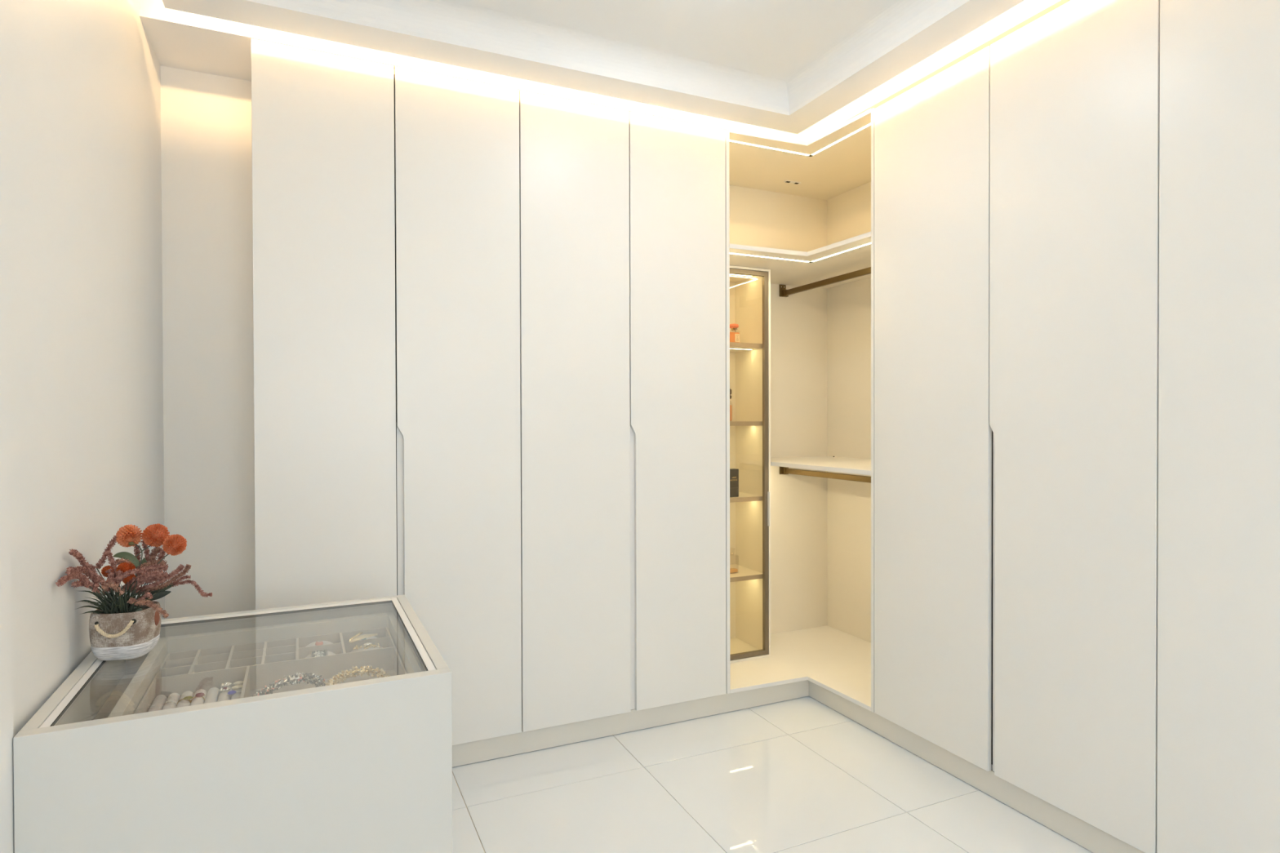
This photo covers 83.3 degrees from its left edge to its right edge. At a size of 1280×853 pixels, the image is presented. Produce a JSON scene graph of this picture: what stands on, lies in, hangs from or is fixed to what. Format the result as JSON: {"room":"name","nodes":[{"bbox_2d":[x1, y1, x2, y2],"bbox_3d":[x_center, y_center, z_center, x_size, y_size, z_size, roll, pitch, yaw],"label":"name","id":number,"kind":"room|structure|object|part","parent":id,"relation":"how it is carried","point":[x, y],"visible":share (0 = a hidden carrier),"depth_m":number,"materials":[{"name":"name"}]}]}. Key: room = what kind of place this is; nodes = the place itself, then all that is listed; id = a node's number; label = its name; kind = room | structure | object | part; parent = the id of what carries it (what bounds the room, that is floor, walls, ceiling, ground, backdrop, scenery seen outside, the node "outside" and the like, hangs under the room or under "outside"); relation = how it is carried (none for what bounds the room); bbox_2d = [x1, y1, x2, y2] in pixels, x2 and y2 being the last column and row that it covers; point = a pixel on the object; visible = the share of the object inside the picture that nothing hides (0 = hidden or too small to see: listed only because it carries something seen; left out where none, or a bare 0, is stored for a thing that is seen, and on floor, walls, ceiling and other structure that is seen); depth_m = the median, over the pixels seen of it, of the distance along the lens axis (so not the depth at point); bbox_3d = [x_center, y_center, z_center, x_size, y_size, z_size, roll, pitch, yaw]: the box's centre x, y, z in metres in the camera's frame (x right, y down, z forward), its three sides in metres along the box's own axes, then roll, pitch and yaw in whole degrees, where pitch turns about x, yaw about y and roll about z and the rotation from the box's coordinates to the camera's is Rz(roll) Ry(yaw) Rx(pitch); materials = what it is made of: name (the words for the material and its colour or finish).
{"room":"walk-in closet","nodes":[
{"label":"walk-in closet","id":0,"kind":"room"},
{"bbox_2d":[5,0,164,737],"bbox_3d":[-0.810,-0.128,0.544,0.100,2.750,5.050,0,1,-25],"label":"wall","id":1,"kind":"structure","parent":0,"point":[83,77],"depth_m":1.56,"materials":[{"name":"white paint"}]},
{"bbox_2d":[0,0,14,852],"bbox_3d":[-0.995,0.143,1.089,0.014,2.200,0.191,0,1,-25],"label":"trim","id":2,"kind":"structure","parent":1,"relation":"attached to","point":[6,727],"depth_m":1.15,"materials":[{"name":"white paint"}]},
{"bbox_2d":[160,65,255,618],"bbox_3d":[-0.263,-0.154,3.344,3.230,2.750,0.416,0,1,-25],"label":"wall","id":3,"kind":"structure","parent":0,"point":[206,157],"depth_m":2.54,"materials":[{"name":"beige paint"}]},
{"bbox_2d":[139,0,1070,142],"bbox_3d":[0.675,-1.372,1.161,3.330,0.280,5.150,0,1,-25],"label":"ceiling","id":4,"kind":"structure","parent":0,"point":[800,70],"depth_m":2.42,"materials":[{"name":"paint"}]},
{"bbox_2d":[452,696,1093,852],"bbox_3d":[0.614,1.264,1.032,3.582,0.050,5.370,0,1,-25],"label":"floor","id":5,"kind":"structure","parent":0,"point":[799,775],"depth_m":2.38,"materials":[{"name":"beige tile"}]},
{"bbox_2d":[13,595,452,852],"bbox_3d":[-0.858,0.870,1.655,0.704,0.735,0.727,0,1,-25],"label":"display cabinet","id":6,"kind":"object","parent":5,"relation":"on","point":[365,766],"depth_m":1.35,"materials":[{"name":"beige laminate"}]},
{"bbox_3d":[-1.167,0.842,1.513,0.024,0.675,0.675,0,1,-25],"label":"panel","id":7,"kind":"part","parent":6,"relation":"part of","materials":[{"name":"beige laminate"}]},
{"bbox_3d":[-1.149,0.511,1.518,0.015,0.011,0.672,0,1,-25],"label":"glass frame","id":8,"kind":"part","parent":6,"relation":"part of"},
{"bbox_2d":[55,523,212,661],"bbox_3d":[-1.087,0.364,1.573,0.243,0.278,0.283,0,1,-25],"label":"potted plant","id":9,"kind":"object","parent":6,"relation":"on","point":[126,627],"visible":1,"depth_m":1.58,"materials":[{"name":"plant"}]},
{"bbox_3d":[-1.164,0.393,1.533,0.051,0.029,0.066,0,1,-25],"label":"grass blade","id":10,"kind":"part","parent":9,"relation":"part of","materials":[{"name":"green plant"}]},
{"bbox_3d":[-1.165,0.385,1.535,0.051,0.040,0.061,0,1,-25],"label":"grass blade","id":11,"kind":"part","parent":9,"relation":"part of","materials":[{"name":"green plant"}]},
{"bbox_3d":[-1.165,0.401,1.540,0.043,0.017,0.051,0,1,-25],"label":"grass blade","id":12,"kind":"part","parent":9,"relation":"part of","materials":[{"name":"green plant"}]},
{"bbox_3d":[-1.163,0.373,1.536,0.052,0.064,0.061,0,1,-25],"label":"grass blade","id":13,"kind":"part","parent":9,"relation":"part of","materials":[{"name":"green plant"}]},
{"bbox_3d":[-1.164,0.390,1.546,0.046,0.058,0.018,0,1,-25],"label":"grass blade","id":14,"kind":"part","parent":9,"relation":"part of","materials":[{"name":"green plant"}]},
{"bbox_3d":[-1.152,0.390,1.543,0.029,0.057,0.018,0,1,-25],"label":"grass blade","id":15,"kind":"part","parent":9,"relation":"part of","materials":[{"name":"green plant"}]},
{"bbox_3d":[-1.149,0.385,1.543,0.024,0.067,0.034,0,1,-25],"label":"grass blade","id":16,"kind":"part","parent":9,"relation":"part of","materials":[{"name":"green plant"}]},
{"bbox_3d":[-1.163,0.377,1.556,0.046,0.082,0.004,0,1,-25],"label":"grass blade","id":17,"kind":"part","parent":9,"relation":"part of","materials":[{"name":"green plant"}]},
{"bbox_3d":[-1.132,0.380,1.541,0.046,0.077,0.026,0,1,-25],"label":"grass blade","id":18,"kind":"part","parent":9,"relation":"part of","materials":[{"name":"green plant"}]},
{"bbox_3d":[-1.119,0.388,1.530,0.038,0.062,0.004,0,1,42],"label":"grass blade","id":19,"kind":"part","parent":9,"relation":"part of","materials":[{"name":"green plant"}]},
{"bbox_3d":[-1.128,0.376,1.541,0.020,0.084,0.007,0,1,-25],"label":"grass blade","id":20,"kind":"part","parent":9,"relation":"part of","materials":[{"name":"green plant"}]},
{"bbox_3d":[-1.116,0.430,1.528,0.075,0.035,0.011,0,1,-11],"label":"rope handle","id":21,"kind":"part","parent":9,"relation":"part of","materials":[{"name":"fabric"}]},
{"bbox_3d":[-1.118,0.381,1.543,0.013,0.074,0.010,0,1,-25],"label":"grass blade","id":22,"kind":"part","parent":9,"relation":"part of","materials":[{"name":"green plant"}]},
{"bbox_3d":[-1.111,0.376,1.538,0.008,0.083,0.026,0,1,-25],"label":"grass blade","id":23,"kind":"part","parent":9,"relation":"part of","materials":[{"name":"green plant"}]},
{"bbox_3d":[-1.111,0.378,1.543,0.004,0.080,0.023,0,1,-25],"label":"grass blade","id":24,"kind":"part","parent":9,"relation":"part of","materials":[{"name":"green plant"}]},
{"bbox_3d":[-1.108,0.384,1.542,0.011,0.069,0.017,0,1,-25],"label":"grass blade","id":25,"kind":"part","parent":9,"relation":"part of","materials":[{"name":"green plant"}]},
{"bbox_3d":[-1.116,0.378,1.557,0.019,0.081,0.018,0,1,-25],"label":"grass blade","id":26,"kind":"part","parent":9,"relation":"part of","materials":[{"name":"green plant"}]},
{"bbox_3d":[-1.133,0.434,1.587,0.118,0.071,0.118,0,1,-11],"label":"pot","id":27,"kind":"part","parent":9,"relation":"part of","materials":[{"name":"brown ceramic"}]},
{"bbox_3d":[-1.113,0.373,1.557,0.010,0.089,0.007,0,1,-25],"label":"grass blade","id":28,"kind":"part","parent":9,"relation":"part of","materials":[{"name":"green plant"}]},
{"bbox_3d":[-1.120,0.378,1.579,0.011,0.079,0.033,0,1,-25],"label":"grass blade","id":29,"kind":"part","parent":9,"relation":"part of","materials":[{"name":"green plant"}]},
{"bbox_3d":[-1.144,0.332,1.637,0.020,0.133,0.023,0,1,-25],"label":"stem","id":30,"kind":"part","parent":9,"relation":"part of","materials":[{"name":"plant"}]},
{"bbox_3d":[-1.114,0.345,1.648,0.064,0.106,0.018,0,1,-25],"label":"stem","id":31,"kind":"part","parent":9,"relation":"part of","materials":[{"name":"pink plant"}]},
{"bbox_3d":[-1.080,0.589,1.554,0.022,0.100,0.620,0,1,-25],"label":"drawer","id":32,"kind":"part","parent":6,"relation":"part of","materials":[{"name":"beige laminate"}]},
{"bbox_3d":[-1.009,0.838,1.973,0.704,0.675,0.022,0,1,-25],"label":"panel","id":33,"kind":"part","parent":6,"relation":"part of","materials":[{"name":"clear glass"}]},
{"bbox_2d":[133,627,407,714],"bbox_3d":[-0.832,0.604,1.672,0.524,0.065,0.560,0,1,-25],"label":"tray","id":34,"kind":"object","parent":6,"relation":"in","point":[182,674],"visible":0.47,"depth_m":1.77,"materials":[{"name":"grey fabric"}]},
{"bbox_2d":[162,701,177,707],"bbox_3d":[-1.022,0.612,1.565,0.030,0.030,0.006,0,1,-25],"label":"ring","id":35,"kind":"object","parent":34,"relation":"on","point":[166,702],"visible":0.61,"depth_m":1.56,"materials":[{"name":"silver metal"}]},
{"bbox_2d":[177,696,193,704],"bbox_3d":[-1.000,0.610,1.581,0.033,0.033,0.011,0,1,-25],"label":"ring","id":36,"kind":"object","parent":34,"relation":"on","point":[187,698],"visible":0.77,"depth_m":1.58,"materials":[{"name":"yellow metal"}]},
{"bbox_2d":[191,693,204,702],"bbox_3d":[-0.981,0.609,1.596,0.030,0.035,0.015,0,1,-25],"label":"ring","id":37,"kind":"object","parent":34,"relation":"on","point":[198,695],"visible":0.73,"depth_m":1.59,"materials":[{"name":"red metal"}]},
{"bbox_2d":[217,686,231,697],"bbox_3d":[-0.940,0.608,1.631,0.021,0.036,0.022,0,1,21],"label":"ring","id":38,"kind":"object","parent":34,"relation":"on","point":[227,689],"visible":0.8,"depth_m":1.63,"materials":[{"name":"silver metal"}]},
{"bbox_2d":[220,682,231,688],"bbox_3d":[-0.954,0.608,1.660,0.021,0.036,0.022,0,1,21],"label":"ring","id":39,"kind":"object","parent":34,"relation":"on","point":[226,684],"visible":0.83,"depth_m":1.66,"materials":[{"name":"silver metal"}]},
{"bbox_2d":[226,690,241,699],"bbox_3d":[-0.908,0.609,1.617,0.035,0.034,0.014,0,1,-25],"label":"ring","id":40,"kind":"object","parent":34,"relation":"on","point":[231,693],"visible":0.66,"depth_m":1.61,"materials":[{"name":"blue metal"}]},
{"bbox_2d":[231,684,242,690],"bbox_3d":[-0.918,0.609,1.643,0.030,0.035,0.013,0,1,-25],"label":"ring","id":41,"kind":"object","parent":34,"relation":"on","point":[237,686],"visible":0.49,"depth_m":1.64,"materials":[{"name":"silver metal"}]},
{"bbox_2d":[231,680,243,690],"bbox_3d":[-0.930,0.608,1.669,0.030,0.035,0.013,0,1,-25],"label":"ring","id":42,"kind":"object","parent":34,"relation":"on","point":[239,682],"visible":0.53,"depth_m":1.67,"materials":[{"name":"silver metal"}]},
{"bbox_2d":[253,671,327,696],"bbox_3d":[-0.810,0.606,1.676,0.162,0.039,0.104,0,1,-25],"label":"beaded necklace","id":43,"kind":"object","parent":34,"relation":"on","point":[313,679],"visible":0.73,"depth_m":1.70,"materials":[{"name":"silver metal"}]},
{"bbox_3d":[-0.811,0.606,1.673,0.148,0.021,0.095,0,1,-25],"label":"cord","id":44,"kind":"part","parent":43,"relation":"part of","materials":[{"name":"silver metal"}]},
{"bbox_2d":[305,640,333,647],"bbox_3d":[-0.853,0.605,1.917,0.098,0.043,0.088,0,1,-25],"label":"cushion","id":45,"kind":"object","parent":34,"relation":"on","point":[325,642],"visible":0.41,"depth_m":1.94,"materials":[{"name":"fabric"}]},
{"bbox_2d":[315,640,323,645],"bbox_3d":[-0.852,0.594,1.913,0.020,0.046,0.083,0,1,-25],"label":"bracelet","id":46,"kind":"object","parent":45,"relation":"on","point":[317,642],"visible":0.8,"depth_m":1.92,"materials":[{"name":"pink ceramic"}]},
{"bbox_2d":[304,651,335,658],"bbox_3d":[-0.812,0.605,1.830,0.098,0.043,0.089,0,1,-25],"label":"cushion","id":47,"kind":"object","parent":34,"relation":"on","point":[329,653],"visible":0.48,"depth_m":1.86,"materials":[{"name":"fabric"}]},
{"bbox_2d":[310,648,327,657],"bbox_3d":[-0.814,0.592,1.826,0.040,0.031,0.088,0,1,-25],"label":"bracelet","id":48,"kind":"object","parent":47,"relation":"on","point":[317,653],"visible":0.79,"depth_m":1.84,"materials":[{"name":"silver glass"}]},
{"bbox_3d":[-0.814,0.594,1.826,0.032,0.027,0.087,0,1,-25],"label":"plate","id":49,"kind":"part","parent":48,"relation":"part of","materials":[{"name":"silver metal"}]},
{"bbox_2d":[324,665,391,685],"bbox_3d":[-0.680,0.606,1.735,0.155,0.035,0.103,0,1,-25],"label":"beaded necklace","id":50,"kind":"object","parent":34,"relation":"on","point":[353,672],"visible":0.77,"depth_m":1.75,"materials":[{"name":"yellow metal"}]},
{"bbox_3d":[-0.680,0.606,1.732,0.141,0.019,0.094,0,1,-25],"label":"cord","id":51,"kind":"part","parent":50,"relation":"part of","materials":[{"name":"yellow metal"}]},
{"bbox_2d":[351,645,382,652],"bbox_3d":[-0.710,0.605,1.879,0.108,0.043,0.089,0,1,-25],"label":"cushion","id":52,"kind":"object","parent":34,"relation":"on","point":[371,647],"visible":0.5,"depth_m":1.89,"materials":[{"name":"fabric"}]},
{"bbox_2d":[348,631,380,649],"bbox_3d":[-0.737,0.571,1.919,0.076,0.030,0.080,0,1,-25],"label":"bracelet","id":53,"kind":"object","parent":52,"relation":"on","point":[357,637],"visible":1,"depth_m":1.90,"materials":[{"name":"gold metal"}]},
{"bbox_2d":[360,635,377,639],"bbox_3d":[-0.751,0.604,1.965,0.108,0.043,0.088,0,1,-25],"label":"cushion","id":54,"kind":"object","parent":34,"relation":"on","point":[372,637],"visible":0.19,"depth_m":1.99,"materials":[{"name":"fabric"}]},
{"bbox_3d":[-0.999,0.507,1.945,0.621,0.011,0.030,0,1,-25],"label":"glass frame","id":55,"kind":"part","parent":6,"relation":"part of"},
{"bbox_3d":[-0.958,0.585,1.939,0.528,0.100,0.028,0,1,-25],"label":"drawer","id":56,"kind":"part","parent":6,"relation":"part of","materials":[{"name":"clear glass"}]},
{"bbox_3d":[-0.586,0.586,1.788,0.016,0.100,0.620,0,1,-25],"label":"drawer","id":57,"kind":"part","parent":6,"relation":"part of","materials":[{"name":"beige laminate"}]},
{"bbox_3d":[-0.573,0.507,1.791,0.016,0.011,0.672,0,1,-25],"label":"glass frame","id":58,"kind":"part","parent":6,"relation":"part of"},
{"bbox_3d":[-0.553,0.838,1.804,0.024,0.675,0.675,0,1,-25],"label":"panel","id":59,"kind":"part","parent":6,"relation":"part of","materials":[{"name":"beige laminate"}]},
{"bbox_2d":[250,38,521,745],"bbox_3d":[-0.964,-0.051,2.757,0.876,2.380,0.600,0,1,-25],"label":"wardrobe","id":60,"kind":"object","parent":5,"relation":"on","point":[386,218],"visible":0.76,"depth_m":2.48,"materials":[{"name":"beige laminate"}]},
{"bbox_3d":[-1.359,-0.049,2.590,0.018,2.380,0.574,0,1,-25],"label":"panel","id":61,"kind":"part","parent":60,"relation":"part of","materials":[{"name":"white wood"}]},
{"bbox_3d":[-1.042,-0.048,2.401,0.432,2.380,0.018,0,1,-25],"label":"door","id":62,"kind":"part","parent":60,"relation":"part of","materials":[{"name":"beige laminate"}]},
{"bbox_3d":[-0.830,0.563,2.515,0.033,1.154,0.004,0,1,-25],"label":"finger pull","id":63,"kind":"part","parent":60,"relation":"part of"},
{"bbox_3d":[-0.644,-0.051,2.583,0.435,2.380,0.018,0,1,-25],"label":"door","id":64,"kind":"part","parent":60,"relation":"part of","materials":[{"name":"beige laminate"}]},
{"bbox_2d":[519,90,726,732],"bbox_3d":[-0.164,-0.057,3.124,0.884,2.380,0.600,0,1,-25],"label":"wardrobe","id":65,"kind":"object","parent":5,"relation":"on","point":[622,213],"visible":0.92,"depth_m":2.83,"materials":[{"name":"beige laminate"}]},
{"bbox_3d":[-0.243,-0.053,2.767,0.439,2.380,0.018,0,1,-25],"label":"door","id":66,"kind":"part","parent":65,"relation":"part of","materials":[{"name":"beige laminate"}]},
{"bbox_3d":[-0.028,0.557,2.883,0.033,1.154,0.004,0,1,-25],"label":"finger pull","id":67,"kind":"part","parent":65,"relation":"part of","materials":[{"name":"metal"}]},
{"bbox_3d":[0.159,-0.056,2.952,0.438,2.380,0.018,0,1,-25],"label":"door","id":68,"kind":"part","parent":65,"relation":"part of","materials":[{"name":"beige laminate"}]},
{"bbox_2d":[452,680,808,767],"bbox_3d":[-0.243,1.181,2.796,2.204,0.086,0.016,0,1,-25],"label":"plinth","id":69,"kind":"object","parent":5,"relation":"on","point":[473,752],"visible":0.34,"depth_m":2.86,"materials":[{"name":"laminate"}]},
{"bbox_2d":[724,107,875,712],"bbox_3d":[0.791,-0.066,3.335,1.023,2.389,1.012,0,1,-25],"label":"wardrobe","id":70,"kind":"object","parent":5,"relation":"on","point":[802,212],"visible":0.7,"depth_m":3.80,"materials":[{"name":"beige laminate"}]},
{"bbox_3d":[0.247,-0.062,3.312,0.016,2.386,0.600,0,1,-25],"label":"panel","id":71,"kind":"part","parent":70,"relation":"part of","materials":[{"name":"beige laminate"}]},
{"bbox_2d":[729,265,770,663],"bbox_3d":[0.387,0.178,3.516,0.402,1.866,0.318,0,1,-25],"label":"display cabinet","id":72,"kind":"object","parent":70,"relation":"on","point":[749,287],"visible":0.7,"depth_m":3.58,"materials":[{"name":"beige laminate"}]},
{"bbox_2d":[729,388,732,421],"bbox_3d":[0.429,-0.104,3.527,0.048,0.160,0.048,0,1,-25],"label":"perfume bottle","id":73,"kind":"object","parent":72,"relation":"on","point":[731,406],"visible":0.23,"depth_m":3.51,"materials":[{"name":"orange glass"}]},
{"bbox_3d":[0.321,0.177,3.658,0.381,1.844,0.005,0,1,-25],"label":"panel","id":74,"kind":"part","parent":72,"relation":"part of","materials":[{"name":"beige laminate"}]},
{"bbox_2d":[729,568,737,573],"bbox_3d":[0.448,0.655,3.520,0.059,0.124,0.040,0,1,-25],"label":"perfume bottle","id":75,"kind":"object","parent":72,"relation":"on","point":[731,570],"visible":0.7,"depth_m":3.51,"materials":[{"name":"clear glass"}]},
{"bbox_2d":[729,468,738,497],"bbox_3d":[0.440,0.272,3.474,0.062,0.134,0.041,0,1,-25],"label":"box","id":76,"kind":"object","parent":72,"relation":"on","point":[734,473],"visible":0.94,"depth_m":3.46,"materials":[{"name":"black metal"}]},
{"bbox_2d":[729,323,739,342],"bbox_3d":[0.456,-0.450,3.515,0.060,0.101,0.052,0,1,-25],"label":"perfume bottle","id":77,"kind":"object","parent":72,"relation":"on","point":[734,336],"visible":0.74,"depth_m":3.50,"materials":[{"name":"orange glass"}]},
{"bbox_2d":[729,564,762,577],"bbox_3d":[0.379,0.726,3.539,0.381,0.018,0.267,0,1,-25],"label":"shelf","id":78,"kind":"object","parent":72,"relation":"attached to","point":[744,571],"depth_m":3.53,"materials":[{"name":"beige laminate"}]},
{"bbox_2d":[729,492,762,497],"bbox_3d":[0.378,0.348,3.536,0.381,0.018,0.267,0,1,-25],"label":"shelf","id":79,"kind":"object","parent":72,"relation":"attached to","point":[741,495],"depth_m":3.53,"materials":[{"name":"beige laminate"}]},
{"bbox_2d":[729,346,762,352],"bbox_3d":[0.376,-0.390,3.529,0.381,0.018,0.267,0,1,-25],"label":"shelf","id":80,"kind":"object","parent":72,"relation":"attached to","point":[732,349],"depth_m":3.54,"materials":[{"name":"glass"}]},
{"bbox_3d":[0.381,-0.749,3.514,0.381,0.011,0.304,0,1,-25],"label":"panel","id":81,"kind":"part","parent":72,"relation":"part of","materials":[{"name":"beige laminate"}]},
{"bbox_3d":[0.386,1.106,3.530,0.381,0.011,0.304,0,1,-25],"label":"panel","id":82,"kind":"part","parent":72,"relation":"part of","materials":[{"name":"beige laminate"}]},
{"bbox_3d":[0.620,0.397,3.458,0.005,0.165,0.016,0,1,-25],"label":"door handle","id":83,"kind":"part","parent":72,"relation":"part of","materials":[{"name":"brown metal"}]},
{"bbox_3d":[0.584,-0.069,3.787,0.992,2.389,0.012,0,1,-25],"label":"panel","id":84,"kind":"part","parent":70,"relation":"part of","materials":[{"name":"beige laminate"}]},
{"bbox_2d":[783,180,800,184],"bbox_3d":[0.777,-1.246,3.670,0.090,0.004,0.024,0,1,-25],"label":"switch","id":85,"kind":"object","parent":70,"relation":"attached to","point":[792,182],"depth_m":3.67,"materials":[{"name":"plastic"}]},
{"bbox_2d":[729,235,871,288],"bbox_3d":[0.789,-0.766,3.329,0.992,0.019,0.982,0,1,-25],"label":"shelf","id":86,"kind":"object","parent":70,"relation":"attached to","point":[789,268],"depth_m":3.30,"materials":[{"name":"beige laminate"}]},
{"bbox_3d":[0.788,-1.252,3.325,0.992,0.016,0.982,0,1,-25],"label":"panel","id":87,"kind":"part","parent":70,"relation":"part of","materials":[{"name":"beige laminate"}]},
{"bbox_2d":[729,625,871,706],"bbox_3d":[0.795,1.120,3.346,0.992,0.016,0.982,0,1,-25],"label":"shelf","id":88,"kind":"object","parent":70,"relation":"attached to","point":[837,659],"depth_m":3.37,"materials":[{"name":"beige laminate"}]},
{"bbox_2d":[770,456,871,471],"bbox_3d":[0.978,0.179,3.423,0.582,0.019,0.982,0,1,-25],"label":"shelf","id":89,"kind":"object","parent":70,"relation":"attached to","point":[815,463],"depth_m":3.41,"materials":[{"name":"beige laminate"}]},
{"bbox_3d":[0.980,0.240,3.421,0.016,0.028,0.975,0,1,-25],"label":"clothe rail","id":90,"kind":"part","parent":70,"relation":"part of","materials":[{"name":"brown metal"}]},
{"bbox_3d":[0.977,-0.710,3.413,0.016,0.028,0.975,0,1,-25],"label":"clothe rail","id":91,"kind":"part","parent":70,"relation":"part of","materials":[{"name":"brown metal"}]},
{"bbox_3d":[1.248,-0.069,3.545,0.012,2.389,0.982,0,1,-25],"label":"panel","id":92,"kind":"part","parent":70,"relation":"part of","materials":[{"name":"beige laminate"}]},
{"bbox_3d":[1.191,-0.062,2.970,0.600,2.386,0.014,0,1,-25],"label":"panel","id":93,"kind":"part","parent":70,"relation":"part of","materials":[{"name":"beige laminate"}]},
{"bbox_2d":[808,680,1144,852],"bbox_3d":[1.289,1.182,2.119,0.016,0.086,2.524,0,1,-25],"label":"plinth","id":94,"kind":"object","parent":5,"relation":"on","point":[1072,828],"visible":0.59,"depth_m":2.40,"materials":[{"name":"laminate"}]},
{"bbox_2d":[874,0,1159,852],"bbox_3d":[1.413,-0.055,2.487,0.600,2.380,1.043,0,1,-25],"label":"wardrobe","id":95,"kind":"object","parent":5,"relation":"on","point":[1016,184],"visible":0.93,"depth_m":2.23,"materials":[{"name":"beige laminate"}]},
{"bbox_3d":[1.040,-0.055,2.601,0.018,2.380,0.524,0,1,-25],"label":"door","id":96,"kind":"part","parent":95,"relation":"part of","materials":[{"name":"beige laminate"}]},
{"bbox_3d":[1.170,0.559,2.354,0.004,1.154,0.033,0,1,-25],"label":"finger pull","id":97,"kind":"part","parent":95,"relation":"part of","materials":[{"name":"metal"}]},
{"bbox_3d":[1.258,-0.052,2.126,0.018,2.380,0.512,0,1,-25],"label":"door","id":98,"kind":"part","parent":95,"relation":"part of","materials":[{"name":"beige laminate"}]},
{"bbox_2d":[1156,0,1279,852],"bbox_3d":[1.845,-0.048,1.544,0.600,2.380,1.033,0,1,-25],"label":"wardrobe","id":99,"kind":"object","parent":5,"relation":"on","point":[1218,770],"visible":1,"depth_m":1.76,"materials":[{"name":"beige laminate"}]}
]}

